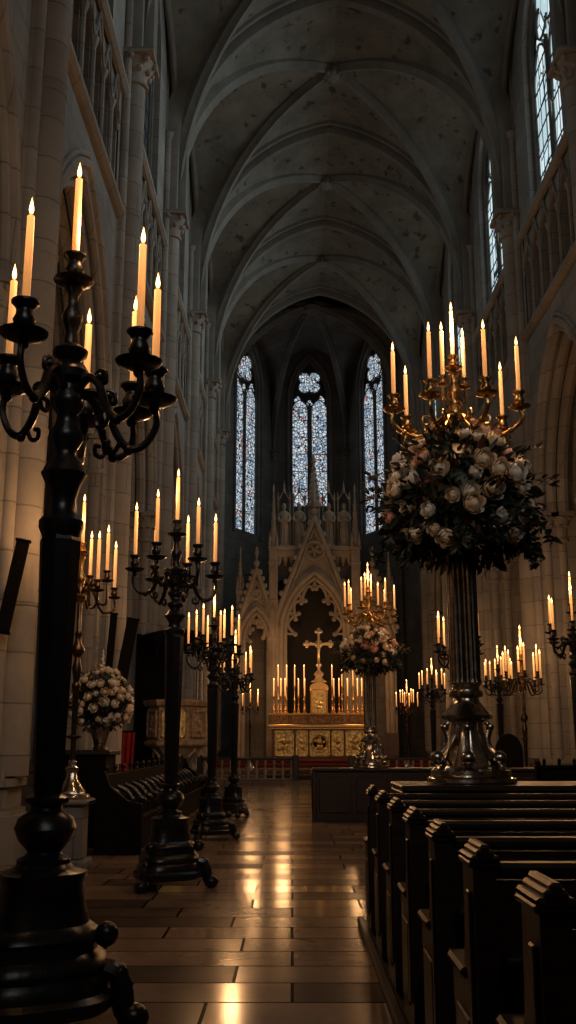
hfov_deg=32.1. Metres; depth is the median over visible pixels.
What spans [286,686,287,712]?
candlestick
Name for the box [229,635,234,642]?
candle cup
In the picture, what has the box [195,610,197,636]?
candle
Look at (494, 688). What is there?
candelabrum
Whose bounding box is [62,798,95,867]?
pedestal
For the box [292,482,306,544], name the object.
statue
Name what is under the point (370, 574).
candle
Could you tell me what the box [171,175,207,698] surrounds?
pillar
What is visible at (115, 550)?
candle
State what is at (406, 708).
candelabrum
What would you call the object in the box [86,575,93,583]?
candle cup
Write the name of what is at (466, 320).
pillar
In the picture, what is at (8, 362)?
candle cup
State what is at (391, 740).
chair
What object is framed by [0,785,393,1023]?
floor
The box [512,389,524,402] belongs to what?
candle cup
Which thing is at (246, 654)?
candle
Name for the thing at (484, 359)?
candle
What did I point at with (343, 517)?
statue
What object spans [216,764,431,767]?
step
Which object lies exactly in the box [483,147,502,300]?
window
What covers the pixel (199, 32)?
ceiling
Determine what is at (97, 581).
candle cup
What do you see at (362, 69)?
ceiling
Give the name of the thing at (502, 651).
candle
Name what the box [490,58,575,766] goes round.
pillar
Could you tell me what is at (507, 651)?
candle
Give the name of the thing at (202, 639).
candle cup
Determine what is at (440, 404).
pillar
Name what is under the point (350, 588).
candle
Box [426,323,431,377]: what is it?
candle
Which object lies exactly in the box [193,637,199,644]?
candle cup
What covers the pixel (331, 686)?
candlestick
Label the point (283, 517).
statue
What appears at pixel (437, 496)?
flower arrangement
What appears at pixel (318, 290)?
ceiling beam
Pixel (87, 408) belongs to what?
candle cup
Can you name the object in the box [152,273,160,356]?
candle
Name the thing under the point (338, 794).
desk
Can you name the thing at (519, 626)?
candle
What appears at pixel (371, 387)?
window
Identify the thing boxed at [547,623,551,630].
candle cup
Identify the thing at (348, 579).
candle
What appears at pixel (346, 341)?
ceiling
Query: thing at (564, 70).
pillar
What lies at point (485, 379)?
candle cup
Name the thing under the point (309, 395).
window
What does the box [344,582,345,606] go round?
candle
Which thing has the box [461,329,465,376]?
candle
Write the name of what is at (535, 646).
candle
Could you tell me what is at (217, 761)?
step
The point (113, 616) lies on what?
board
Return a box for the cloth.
[117,732,134,771]
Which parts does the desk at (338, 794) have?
panel, panel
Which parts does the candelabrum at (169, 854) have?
arm, arm, arm, arm, arm, arm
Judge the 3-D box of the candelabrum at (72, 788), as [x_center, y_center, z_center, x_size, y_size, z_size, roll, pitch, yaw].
[-2.512,1.843,11.900,0.818,3.021,0.820,-2,-13,7]
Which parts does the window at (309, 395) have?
tracery glass, backing plate, lancet glass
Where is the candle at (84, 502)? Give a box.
[81,496,85,541]
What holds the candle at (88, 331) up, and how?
on the candelabrum at (54, 969)
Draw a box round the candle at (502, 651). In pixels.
[502,651,504,679]
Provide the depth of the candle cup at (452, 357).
9.53 m
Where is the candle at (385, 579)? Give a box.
[384,579,385,600]
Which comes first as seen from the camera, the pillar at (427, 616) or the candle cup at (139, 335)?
the candle cup at (139, 335)
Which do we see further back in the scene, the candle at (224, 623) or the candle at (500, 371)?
the candle at (224, 623)
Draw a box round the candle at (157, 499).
[155,489,159,541]
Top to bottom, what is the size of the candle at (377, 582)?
0.446 m
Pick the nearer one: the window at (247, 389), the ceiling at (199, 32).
the ceiling at (199, 32)
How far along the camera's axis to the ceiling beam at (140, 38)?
22.14 m
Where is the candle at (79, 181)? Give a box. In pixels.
[72,164,82,249]
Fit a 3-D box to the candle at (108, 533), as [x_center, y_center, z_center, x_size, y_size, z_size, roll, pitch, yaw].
[-2.191,0.433,12.178,0.041,0.570,0.041,-8,-15,30]
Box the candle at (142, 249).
[136,227,146,325]
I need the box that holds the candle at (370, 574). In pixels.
[370,574,371,595]
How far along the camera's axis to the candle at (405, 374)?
9.80 m
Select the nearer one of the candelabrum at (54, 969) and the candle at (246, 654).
the candelabrum at (54, 969)
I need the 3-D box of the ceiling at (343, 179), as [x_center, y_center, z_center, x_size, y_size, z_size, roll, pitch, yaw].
[1.546,-9.918,39.625,10.339,7.892,7.392,0,-13,0]
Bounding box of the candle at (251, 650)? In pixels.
[250,650,251,672]
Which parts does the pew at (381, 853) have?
armrest, panel, cap moulding, rail, backrest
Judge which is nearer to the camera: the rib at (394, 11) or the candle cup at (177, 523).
the candle cup at (177, 523)
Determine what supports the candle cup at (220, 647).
on the candelabrum at (211, 819)
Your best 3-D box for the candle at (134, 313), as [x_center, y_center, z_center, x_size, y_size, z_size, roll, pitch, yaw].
[-0.946,-1.061,6.164,0.043,0.588,0.043,-1,-13,6]
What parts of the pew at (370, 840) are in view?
panel, cap moulding, rail, backrest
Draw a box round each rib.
[168,0,511,220]
[191,120,470,317]
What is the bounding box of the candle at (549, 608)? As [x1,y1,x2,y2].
[548,595,550,622]
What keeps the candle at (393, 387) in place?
on the candelabrum at (467, 756)
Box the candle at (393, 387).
[391,342,395,392]
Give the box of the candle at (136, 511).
[133,504,137,553]
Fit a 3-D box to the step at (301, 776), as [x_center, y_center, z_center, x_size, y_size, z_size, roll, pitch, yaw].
[1.580,11.254,43.632,11.200,0.140,18.900,0,-13,0]
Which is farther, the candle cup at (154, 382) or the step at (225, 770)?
the step at (225, 770)
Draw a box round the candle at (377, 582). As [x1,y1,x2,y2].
[377,582,378,604]
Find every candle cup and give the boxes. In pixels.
[0,353,18,380]
[11,295,39,324]
[64,250,86,272]
[80,388,93,413]
[80,542,86,550]
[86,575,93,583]
[94,579,101,587]
[103,570,110,578]
[110,587,117,595]
[121,381,144,406]
[126,326,153,353]
[130,554,140,566]
[144,366,167,391]
[150,565,160,576]
[151,541,162,554]
[172,519,182,531]
[182,563,192,574]
[185,643,191,651]
[192,543,203,556]
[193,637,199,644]
[200,634,205,641]
[210,562,220,573]
[211,617,217,624]
[217,642,223,649]
[222,638,227,645]
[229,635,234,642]
[236,645,241,652]
[387,392,399,405]
[400,414,412,426]
[423,377,436,390]
[435,643,441,650]
[439,374,446,381]
[447,354,457,364]
[460,377,467,384]
[479,375,491,388]
[496,414,508,426]
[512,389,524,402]
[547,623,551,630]
[549,629,556,637]
[569,620,575,628]
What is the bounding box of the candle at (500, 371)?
[498,362,503,414]
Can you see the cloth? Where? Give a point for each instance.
(128, 738)
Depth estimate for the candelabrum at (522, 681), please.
23.55 m
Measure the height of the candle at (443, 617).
0.540 m
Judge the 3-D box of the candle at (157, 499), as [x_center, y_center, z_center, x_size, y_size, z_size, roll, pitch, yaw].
[-1.343,0.038,10.293,0.038,0.568,0.038,1,-13,-2]
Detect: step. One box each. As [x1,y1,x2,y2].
[192,768,311,773]
[206,760,428,763]
[206,774,311,779]
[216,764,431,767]
[216,780,310,784]
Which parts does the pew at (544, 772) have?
panel, backrest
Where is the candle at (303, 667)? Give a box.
[303,667,304,685]
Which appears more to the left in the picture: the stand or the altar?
the stand
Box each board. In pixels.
[0,537,31,634]
[105,613,118,667]
[117,617,139,681]
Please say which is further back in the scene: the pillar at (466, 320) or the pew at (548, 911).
the pillar at (466, 320)
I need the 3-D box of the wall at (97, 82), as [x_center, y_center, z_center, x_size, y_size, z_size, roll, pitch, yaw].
[-4.004,-5.315,24.634,1.210,24.200,47.600,0,-13,0]
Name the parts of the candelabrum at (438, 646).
arm, arm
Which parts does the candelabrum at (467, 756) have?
arm, arm, arm, arm, gilt stem, arm, foot plate, arm, arm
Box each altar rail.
[197,755,298,780]
[348,755,430,766]
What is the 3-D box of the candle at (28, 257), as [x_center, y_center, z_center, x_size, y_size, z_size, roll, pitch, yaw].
[-1.393,-1.416,5.380,0.043,0.611,0.043,3,-13,-12]
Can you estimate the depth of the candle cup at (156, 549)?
10.18 m
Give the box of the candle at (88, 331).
[84,309,91,387]
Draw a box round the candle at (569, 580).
[568,573,570,598]
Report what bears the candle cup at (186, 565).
on the candelabrum at (169, 854)
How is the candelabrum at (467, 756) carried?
on the desk at (537, 787)
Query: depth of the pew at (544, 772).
14.50 m
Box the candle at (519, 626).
[519,626,521,653]
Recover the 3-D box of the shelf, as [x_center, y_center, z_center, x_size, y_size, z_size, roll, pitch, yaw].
[1.301,8.484,41.936,4.300,0.060,0.650,0,-13,0]
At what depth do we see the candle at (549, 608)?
17.12 m
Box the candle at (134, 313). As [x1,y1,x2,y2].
[130,297,136,380]
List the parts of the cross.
stem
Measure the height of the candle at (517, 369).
0.548 m
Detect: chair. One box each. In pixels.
[383,733,398,766]
[495,734,523,766]
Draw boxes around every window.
[143,80,154,171]
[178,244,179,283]
[236,350,257,534]
[291,362,328,506]
[361,347,383,534]
[432,400,435,416]
[452,263,461,364]
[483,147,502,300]
[528,0,562,189]
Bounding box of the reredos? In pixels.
[230,454,399,756]
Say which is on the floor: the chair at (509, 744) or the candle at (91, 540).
the chair at (509, 744)
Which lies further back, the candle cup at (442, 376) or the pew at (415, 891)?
the candle cup at (442, 376)
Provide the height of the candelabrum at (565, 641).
3.700 m
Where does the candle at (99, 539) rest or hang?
on the candelabrum at (72, 788)
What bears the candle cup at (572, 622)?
on the candelabrum at (565, 641)
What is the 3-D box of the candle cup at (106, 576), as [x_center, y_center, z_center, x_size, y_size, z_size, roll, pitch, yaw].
[-2.191,0.775,12.099,0.097,0.138,0.096,1,-13,-5]
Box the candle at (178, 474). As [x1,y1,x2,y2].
[176,469,179,519]
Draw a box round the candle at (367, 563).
[367,563,368,585]
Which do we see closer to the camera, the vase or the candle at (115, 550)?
the candle at (115, 550)
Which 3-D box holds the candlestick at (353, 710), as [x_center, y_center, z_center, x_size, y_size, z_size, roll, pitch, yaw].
[2.752,7.921,42.187,0.180,1.150,0.180,0,-13,0]
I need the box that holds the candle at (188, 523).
[186,515,189,562]
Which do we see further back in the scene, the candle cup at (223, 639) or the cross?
the cross
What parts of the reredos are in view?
arch moulding, arch moulding, arch moulding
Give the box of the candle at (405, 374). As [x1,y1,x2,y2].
[404,367,407,413]
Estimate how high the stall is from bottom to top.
1.110 m
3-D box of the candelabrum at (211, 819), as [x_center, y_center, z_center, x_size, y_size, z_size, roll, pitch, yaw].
[-1.147,3.219,15.057,0.822,3.274,0.842,-9,-15,33]
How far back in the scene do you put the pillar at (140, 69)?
20.09 m
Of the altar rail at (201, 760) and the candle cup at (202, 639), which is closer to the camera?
the candle cup at (202, 639)
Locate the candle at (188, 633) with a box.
[187,614,189,642]
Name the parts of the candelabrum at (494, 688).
arm, arm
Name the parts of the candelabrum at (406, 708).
stem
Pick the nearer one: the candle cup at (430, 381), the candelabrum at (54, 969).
the candelabrum at (54, 969)
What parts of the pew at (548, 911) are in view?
armrest, panel, cap moulding, rail, backrest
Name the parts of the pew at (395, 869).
armrest, panel, cap moulding, rail, backrest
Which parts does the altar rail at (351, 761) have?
newel post, handrail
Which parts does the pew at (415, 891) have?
armrest, panel, cap moulding, backrest, rail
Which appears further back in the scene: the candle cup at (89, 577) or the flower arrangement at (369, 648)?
the flower arrangement at (369, 648)
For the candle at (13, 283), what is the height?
0.599 m
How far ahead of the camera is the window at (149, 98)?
27.29 m
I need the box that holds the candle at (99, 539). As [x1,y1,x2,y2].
[96,532,100,578]
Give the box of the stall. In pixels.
[93,755,206,854]
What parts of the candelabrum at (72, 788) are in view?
stem, arm, arm, arm, arm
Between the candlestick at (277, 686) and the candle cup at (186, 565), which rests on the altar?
the candlestick at (277, 686)
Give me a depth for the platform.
5.92 m
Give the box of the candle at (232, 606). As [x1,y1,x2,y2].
[231,606,232,634]
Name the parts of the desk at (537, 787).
panel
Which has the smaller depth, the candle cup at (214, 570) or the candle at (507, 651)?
the candle cup at (214, 570)
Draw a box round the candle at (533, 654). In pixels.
[532,654,534,679]
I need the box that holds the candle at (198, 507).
[196,499,200,543]
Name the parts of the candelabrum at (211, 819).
arm, arm, arm, arm, arm, arm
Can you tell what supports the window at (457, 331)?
in the wall at (547, 232)
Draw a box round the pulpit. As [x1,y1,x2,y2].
[134,629,218,768]
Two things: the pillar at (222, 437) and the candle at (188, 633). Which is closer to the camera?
the candle at (188, 633)
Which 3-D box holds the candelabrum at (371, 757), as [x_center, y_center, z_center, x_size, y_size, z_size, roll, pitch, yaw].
[1.590,3.100,18.971,1.062,3.401,1.074,-3,-13,13]
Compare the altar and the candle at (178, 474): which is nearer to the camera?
the candle at (178, 474)
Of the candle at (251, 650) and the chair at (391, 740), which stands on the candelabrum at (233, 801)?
the candle at (251, 650)
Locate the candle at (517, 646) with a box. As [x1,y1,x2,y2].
[517,646,519,671]
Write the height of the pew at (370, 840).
1.026 m
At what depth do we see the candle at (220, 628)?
15.00 m
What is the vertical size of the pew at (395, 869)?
1.026 m
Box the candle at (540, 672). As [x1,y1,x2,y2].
[539,650,541,677]
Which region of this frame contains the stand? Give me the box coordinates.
[122,731,137,768]
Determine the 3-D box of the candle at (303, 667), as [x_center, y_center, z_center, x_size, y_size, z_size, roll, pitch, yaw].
[0.681,6.925,42.425,0.052,0.918,0.052,-7,-15,28]
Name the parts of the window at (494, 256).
lancet glass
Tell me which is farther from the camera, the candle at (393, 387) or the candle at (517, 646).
the candle at (517, 646)
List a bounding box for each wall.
[0,0,218,764]
[18,391,51,776]
[217,300,428,756]
[422,0,575,766]
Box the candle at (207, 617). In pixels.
[206,617,208,645]
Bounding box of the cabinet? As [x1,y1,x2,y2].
[63,750,120,847]
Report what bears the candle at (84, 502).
on the candelabrum at (72, 788)
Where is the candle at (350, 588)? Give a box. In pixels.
[350,588,351,609]
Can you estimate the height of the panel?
1.080 m
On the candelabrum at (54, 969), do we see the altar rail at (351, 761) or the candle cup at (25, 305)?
the candle cup at (25, 305)
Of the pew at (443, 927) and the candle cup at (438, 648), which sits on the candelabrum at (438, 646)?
the candle cup at (438, 648)
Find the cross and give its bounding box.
[303,627,333,682]
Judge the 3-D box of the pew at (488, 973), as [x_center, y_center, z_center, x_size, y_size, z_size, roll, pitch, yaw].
[2.577,1.607,3.278,4.015,1.026,0.610,0,-13,0]
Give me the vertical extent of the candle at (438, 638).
0.521 m
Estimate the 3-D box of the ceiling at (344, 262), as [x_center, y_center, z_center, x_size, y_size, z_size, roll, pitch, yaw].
[1.573,-8.395,46.252,10.339,7.892,7.392,0,-13,0]
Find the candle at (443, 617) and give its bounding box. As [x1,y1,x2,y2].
[443,617,444,644]
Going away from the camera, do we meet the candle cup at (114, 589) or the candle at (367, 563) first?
the candle cup at (114, 589)
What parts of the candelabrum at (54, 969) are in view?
arm, arm, arm, arm, arm, arm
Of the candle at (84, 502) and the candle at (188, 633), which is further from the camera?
the candle at (188, 633)
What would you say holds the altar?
on the step at (217, 761)
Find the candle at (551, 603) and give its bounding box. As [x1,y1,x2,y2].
[550,599,553,628]
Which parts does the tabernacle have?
door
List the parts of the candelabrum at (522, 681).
arm, arm, arm, stem, arm, arm, arm, arm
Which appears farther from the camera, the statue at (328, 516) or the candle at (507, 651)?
the statue at (328, 516)
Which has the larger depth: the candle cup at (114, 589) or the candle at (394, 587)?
the candle at (394, 587)
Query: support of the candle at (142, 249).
on the candelabrum at (54, 969)
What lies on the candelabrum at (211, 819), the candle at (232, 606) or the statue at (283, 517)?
the candle at (232, 606)
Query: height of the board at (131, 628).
1.232 m
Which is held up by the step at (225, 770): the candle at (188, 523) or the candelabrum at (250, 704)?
the candelabrum at (250, 704)
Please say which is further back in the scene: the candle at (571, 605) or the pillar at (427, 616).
the pillar at (427, 616)
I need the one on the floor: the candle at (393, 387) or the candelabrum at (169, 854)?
the candelabrum at (169, 854)
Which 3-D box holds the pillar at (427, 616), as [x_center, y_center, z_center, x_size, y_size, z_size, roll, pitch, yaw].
[6.993,1.081,47.539,2.097,22.000,1.889,0,-13,0]
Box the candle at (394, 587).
[393,587,394,608]
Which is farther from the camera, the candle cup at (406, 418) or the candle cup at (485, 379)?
the candle cup at (406, 418)
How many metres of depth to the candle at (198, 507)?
10.27 m
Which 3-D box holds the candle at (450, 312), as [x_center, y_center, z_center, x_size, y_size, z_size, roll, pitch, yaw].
[1.576,-1.766,9.635,0.038,0.558,0.038,11,-17,-41]
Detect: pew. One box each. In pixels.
[363,785,575,931]
[371,790,575,957]
[382,797,575,990]
[397,806,575,1023]
[417,819,575,1023]
[447,838,575,1023]
[495,871,575,1023]
[534,758,575,780]
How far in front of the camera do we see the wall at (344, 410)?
52.66 m
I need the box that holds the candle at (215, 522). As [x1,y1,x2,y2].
[213,516,216,561]
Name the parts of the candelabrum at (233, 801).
arm, arm, arm, arm, arm, arm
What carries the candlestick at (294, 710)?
on the altar
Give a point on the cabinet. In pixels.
(89, 762)
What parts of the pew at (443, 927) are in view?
armrest, panel, cap moulding, backrest, rail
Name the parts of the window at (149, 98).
lancet glass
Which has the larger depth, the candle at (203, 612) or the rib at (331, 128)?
the rib at (331, 128)
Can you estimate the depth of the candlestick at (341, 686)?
42.15 m
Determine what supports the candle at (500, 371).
on the candelabrum at (467, 756)
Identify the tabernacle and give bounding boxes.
[309,682,327,712]
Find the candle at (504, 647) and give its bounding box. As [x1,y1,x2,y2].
[504,647,506,670]
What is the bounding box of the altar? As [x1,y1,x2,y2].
[267,713,364,759]
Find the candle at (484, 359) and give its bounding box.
[481,319,486,374]
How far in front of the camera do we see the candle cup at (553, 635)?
16.69 m
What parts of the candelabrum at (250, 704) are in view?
stem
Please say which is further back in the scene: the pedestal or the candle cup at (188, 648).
the candle cup at (188, 648)
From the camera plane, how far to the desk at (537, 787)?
8.21 m
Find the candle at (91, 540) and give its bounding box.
[89,533,92,574]
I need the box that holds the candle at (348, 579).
[348,579,349,603]
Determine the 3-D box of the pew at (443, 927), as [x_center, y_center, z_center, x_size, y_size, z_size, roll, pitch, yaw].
[2.580,1.805,4.136,4.015,1.026,0.610,0,-13,0]
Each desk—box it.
[311,767,533,821]
[390,781,575,793]
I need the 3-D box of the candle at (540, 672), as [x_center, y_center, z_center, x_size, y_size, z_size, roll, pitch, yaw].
[5.896,3.550,23.398,0.047,0.674,0.047,5,-14,-20]
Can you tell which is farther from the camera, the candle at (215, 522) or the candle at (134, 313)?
the candle at (215, 522)
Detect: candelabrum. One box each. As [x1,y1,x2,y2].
[0,250,176,1023]
[38,542,120,799]
[125,519,223,893]
[183,617,244,840]
[217,654,255,818]
[240,694,259,767]
[340,586,398,767]
[383,354,530,784]
[395,694,419,766]
[417,675,447,766]
[433,636,483,669]
[482,664,512,737]
[501,654,544,766]
[545,603,575,746]
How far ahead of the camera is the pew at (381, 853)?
6.63 m
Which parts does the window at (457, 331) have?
lancet glass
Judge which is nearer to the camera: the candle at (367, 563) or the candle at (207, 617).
the candle at (207, 617)
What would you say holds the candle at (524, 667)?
on the candelabrum at (522, 681)
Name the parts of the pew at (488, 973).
armrest, panel, cap moulding, rail, backrest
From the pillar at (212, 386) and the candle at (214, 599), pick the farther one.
the pillar at (212, 386)
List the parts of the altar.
retable panel, carved panel, retable panel, carved panel, retable panel, carved panel, carved panel, retable panel, carved panel, retable panel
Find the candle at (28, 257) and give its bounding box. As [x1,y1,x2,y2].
[22,198,34,295]
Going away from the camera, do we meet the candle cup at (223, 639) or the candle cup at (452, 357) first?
the candle cup at (452, 357)
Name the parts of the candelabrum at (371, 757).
arm, arm, arm, arm, gilt stem, foot plate, arm, arm, arm, arm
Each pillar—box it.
[0,0,71,866]
[21,0,158,811]
[122,46,188,730]
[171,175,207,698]
[188,281,221,768]
[206,380,230,756]
[414,334,446,756]
[434,269,452,735]
[453,182,533,766]
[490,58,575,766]
[547,45,575,244]
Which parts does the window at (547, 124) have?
backing plate, tracery glass, lancet glass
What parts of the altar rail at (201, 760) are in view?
newel post, handrail, newel post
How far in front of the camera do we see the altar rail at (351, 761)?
33.65 m
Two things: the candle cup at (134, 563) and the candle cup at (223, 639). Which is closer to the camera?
the candle cup at (134, 563)
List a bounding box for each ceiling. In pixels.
[144,0,564,34]
[163,0,517,195]
[189,5,489,299]
[208,136,452,369]
[221,228,426,415]
[256,306,396,396]
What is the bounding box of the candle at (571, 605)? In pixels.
[570,589,572,619]
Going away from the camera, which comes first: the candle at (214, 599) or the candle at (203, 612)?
the candle at (203, 612)
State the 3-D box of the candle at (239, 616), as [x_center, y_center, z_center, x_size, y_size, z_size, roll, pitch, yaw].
[-0.761,1.826,15.516,0.034,0.485,0.034,0,-13,-1]
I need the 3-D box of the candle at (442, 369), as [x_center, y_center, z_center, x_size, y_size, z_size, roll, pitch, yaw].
[1.468,-1.564,9.548,0.038,0.548,0.038,-10,-16,36]
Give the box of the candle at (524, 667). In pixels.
[522,643,525,669]
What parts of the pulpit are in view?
panel, carved panel, arch moulding, carved panel, arch moulding, carved panel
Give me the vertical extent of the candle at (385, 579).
0.471 m
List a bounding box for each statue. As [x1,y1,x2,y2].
[277,483,290,545]
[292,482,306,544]
[321,480,335,544]
[337,480,350,544]
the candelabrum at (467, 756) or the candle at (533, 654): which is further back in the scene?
the candle at (533, 654)
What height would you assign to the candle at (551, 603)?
0.548 m
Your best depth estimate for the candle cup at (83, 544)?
12.20 m
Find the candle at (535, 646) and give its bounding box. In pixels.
[535,646,537,670]
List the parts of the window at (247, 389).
tracery glass, backing plate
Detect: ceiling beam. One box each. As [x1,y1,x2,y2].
[132,0,575,63]
[207,215,442,381]
[220,285,422,433]
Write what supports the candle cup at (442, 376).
on the candelabrum at (467, 756)
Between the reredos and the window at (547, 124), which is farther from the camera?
the reredos
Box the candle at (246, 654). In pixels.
[245,654,246,673]
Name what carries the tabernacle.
on the altar
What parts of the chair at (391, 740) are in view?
backrest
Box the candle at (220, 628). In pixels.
[219,612,221,641]
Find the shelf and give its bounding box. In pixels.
[268,713,363,714]
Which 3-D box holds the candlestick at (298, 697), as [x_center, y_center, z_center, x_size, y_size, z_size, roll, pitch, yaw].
[0.440,8.069,41.875,0.180,0.720,0.180,0,-13,0]
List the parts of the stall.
panel, armrest, armrest, armrest, backrest, armrest, armrest, armrest, armrest, armrest, seat, armrest, armrest, armrest, armrest, armrest, armrest, armrest, panel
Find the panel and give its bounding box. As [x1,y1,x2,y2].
[143,699,206,745]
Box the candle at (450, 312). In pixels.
[449,302,454,353]
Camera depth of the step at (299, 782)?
33.13 m
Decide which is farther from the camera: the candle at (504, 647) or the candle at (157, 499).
the candle at (504, 647)
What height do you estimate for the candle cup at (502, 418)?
0.170 m
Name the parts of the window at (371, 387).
backing plate, tracery glass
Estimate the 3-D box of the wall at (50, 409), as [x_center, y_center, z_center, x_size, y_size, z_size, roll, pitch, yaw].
[-6.759,0.546,22.010,4.590,11.600,51.090,0,-13,0]
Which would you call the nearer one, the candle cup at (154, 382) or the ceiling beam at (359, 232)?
the candle cup at (154, 382)
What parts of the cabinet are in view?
door, door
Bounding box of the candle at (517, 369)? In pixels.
[514,337,520,389]
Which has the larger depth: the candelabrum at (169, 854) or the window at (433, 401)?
the window at (433, 401)
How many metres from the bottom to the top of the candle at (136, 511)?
0.578 m
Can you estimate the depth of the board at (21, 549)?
11.96 m
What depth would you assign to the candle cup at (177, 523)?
10.61 m
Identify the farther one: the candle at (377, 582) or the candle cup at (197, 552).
the candle at (377, 582)
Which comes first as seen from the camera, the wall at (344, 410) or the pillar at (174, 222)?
the pillar at (174, 222)
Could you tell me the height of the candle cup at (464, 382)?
0.102 m
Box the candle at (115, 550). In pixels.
[113,542,116,586]
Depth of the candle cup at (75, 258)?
5.84 m
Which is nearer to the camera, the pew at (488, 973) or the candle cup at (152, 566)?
the pew at (488, 973)
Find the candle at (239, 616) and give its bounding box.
[238,616,239,644]
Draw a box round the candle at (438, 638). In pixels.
[437,614,439,642]
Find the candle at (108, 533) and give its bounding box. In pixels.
[105,527,109,569]
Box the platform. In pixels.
[357,916,409,1023]
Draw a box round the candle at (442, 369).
[439,323,444,373]
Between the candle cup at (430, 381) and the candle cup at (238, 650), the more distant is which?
the candle cup at (238, 650)
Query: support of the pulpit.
on the floor
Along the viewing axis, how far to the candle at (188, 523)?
11.02 m
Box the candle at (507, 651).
[507,651,509,677]
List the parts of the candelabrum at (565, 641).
arm, arm, arm, arm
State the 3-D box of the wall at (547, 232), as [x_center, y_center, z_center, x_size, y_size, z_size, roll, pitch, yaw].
[6.986,-5.325,24.591,1.210,24.200,47.600,0,-13,0]
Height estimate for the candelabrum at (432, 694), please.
3.441 m
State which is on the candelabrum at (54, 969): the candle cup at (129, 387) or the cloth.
the candle cup at (129, 387)
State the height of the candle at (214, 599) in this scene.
0.503 m
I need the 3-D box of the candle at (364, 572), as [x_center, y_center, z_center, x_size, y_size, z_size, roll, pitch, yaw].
[1.481,1.387,19.300,0.033,0.454,0.033,-5,-14,22]
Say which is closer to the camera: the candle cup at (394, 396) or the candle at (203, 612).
the candle cup at (394, 396)
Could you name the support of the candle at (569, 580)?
on the candelabrum at (565, 641)
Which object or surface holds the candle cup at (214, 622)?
on the candelabrum at (211, 819)
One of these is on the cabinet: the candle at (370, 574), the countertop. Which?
the countertop
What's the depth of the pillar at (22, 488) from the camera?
12.89 m
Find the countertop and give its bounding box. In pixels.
[65,750,120,754]
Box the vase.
[90,726,110,749]
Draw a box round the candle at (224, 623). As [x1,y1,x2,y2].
[223,610,225,637]
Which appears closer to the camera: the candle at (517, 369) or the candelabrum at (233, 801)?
the candle at (517, 369)
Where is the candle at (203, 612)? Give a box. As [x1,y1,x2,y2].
[202,604,204,633]
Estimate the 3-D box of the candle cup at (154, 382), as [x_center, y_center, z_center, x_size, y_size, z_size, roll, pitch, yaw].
[-0.768,-0.725,5.763,0.150,0.212,0.148,0,-13,0]
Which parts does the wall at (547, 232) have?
arch moulding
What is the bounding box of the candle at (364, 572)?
[364,572,365,594]
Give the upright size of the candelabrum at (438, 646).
3.515 m
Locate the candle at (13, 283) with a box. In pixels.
[6,265,17,353]
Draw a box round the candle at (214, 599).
[213,586,215,616]
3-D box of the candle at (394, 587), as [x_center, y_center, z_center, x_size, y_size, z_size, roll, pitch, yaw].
[2.059,1.642,19.377,0.033,0.480,0.033,2,-13,-10]
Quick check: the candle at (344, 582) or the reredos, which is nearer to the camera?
the candle at (344, 582)
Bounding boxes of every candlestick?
[277,686,278,712]
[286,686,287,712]
[293,686,295,712]
[297,696,299,712]
[331,686,332,712]
[341,686,343,712]
[352,686,354,712]
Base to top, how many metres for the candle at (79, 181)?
0.611 m
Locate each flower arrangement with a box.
[68,649,135,732]
[329,623,410,676]
[360,415,561,579]
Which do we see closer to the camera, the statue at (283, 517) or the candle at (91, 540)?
the candle at (91, 540)
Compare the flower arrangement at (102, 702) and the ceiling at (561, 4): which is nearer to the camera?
the flower arrangement at (102, 702)
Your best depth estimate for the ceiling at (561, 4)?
22.28 m

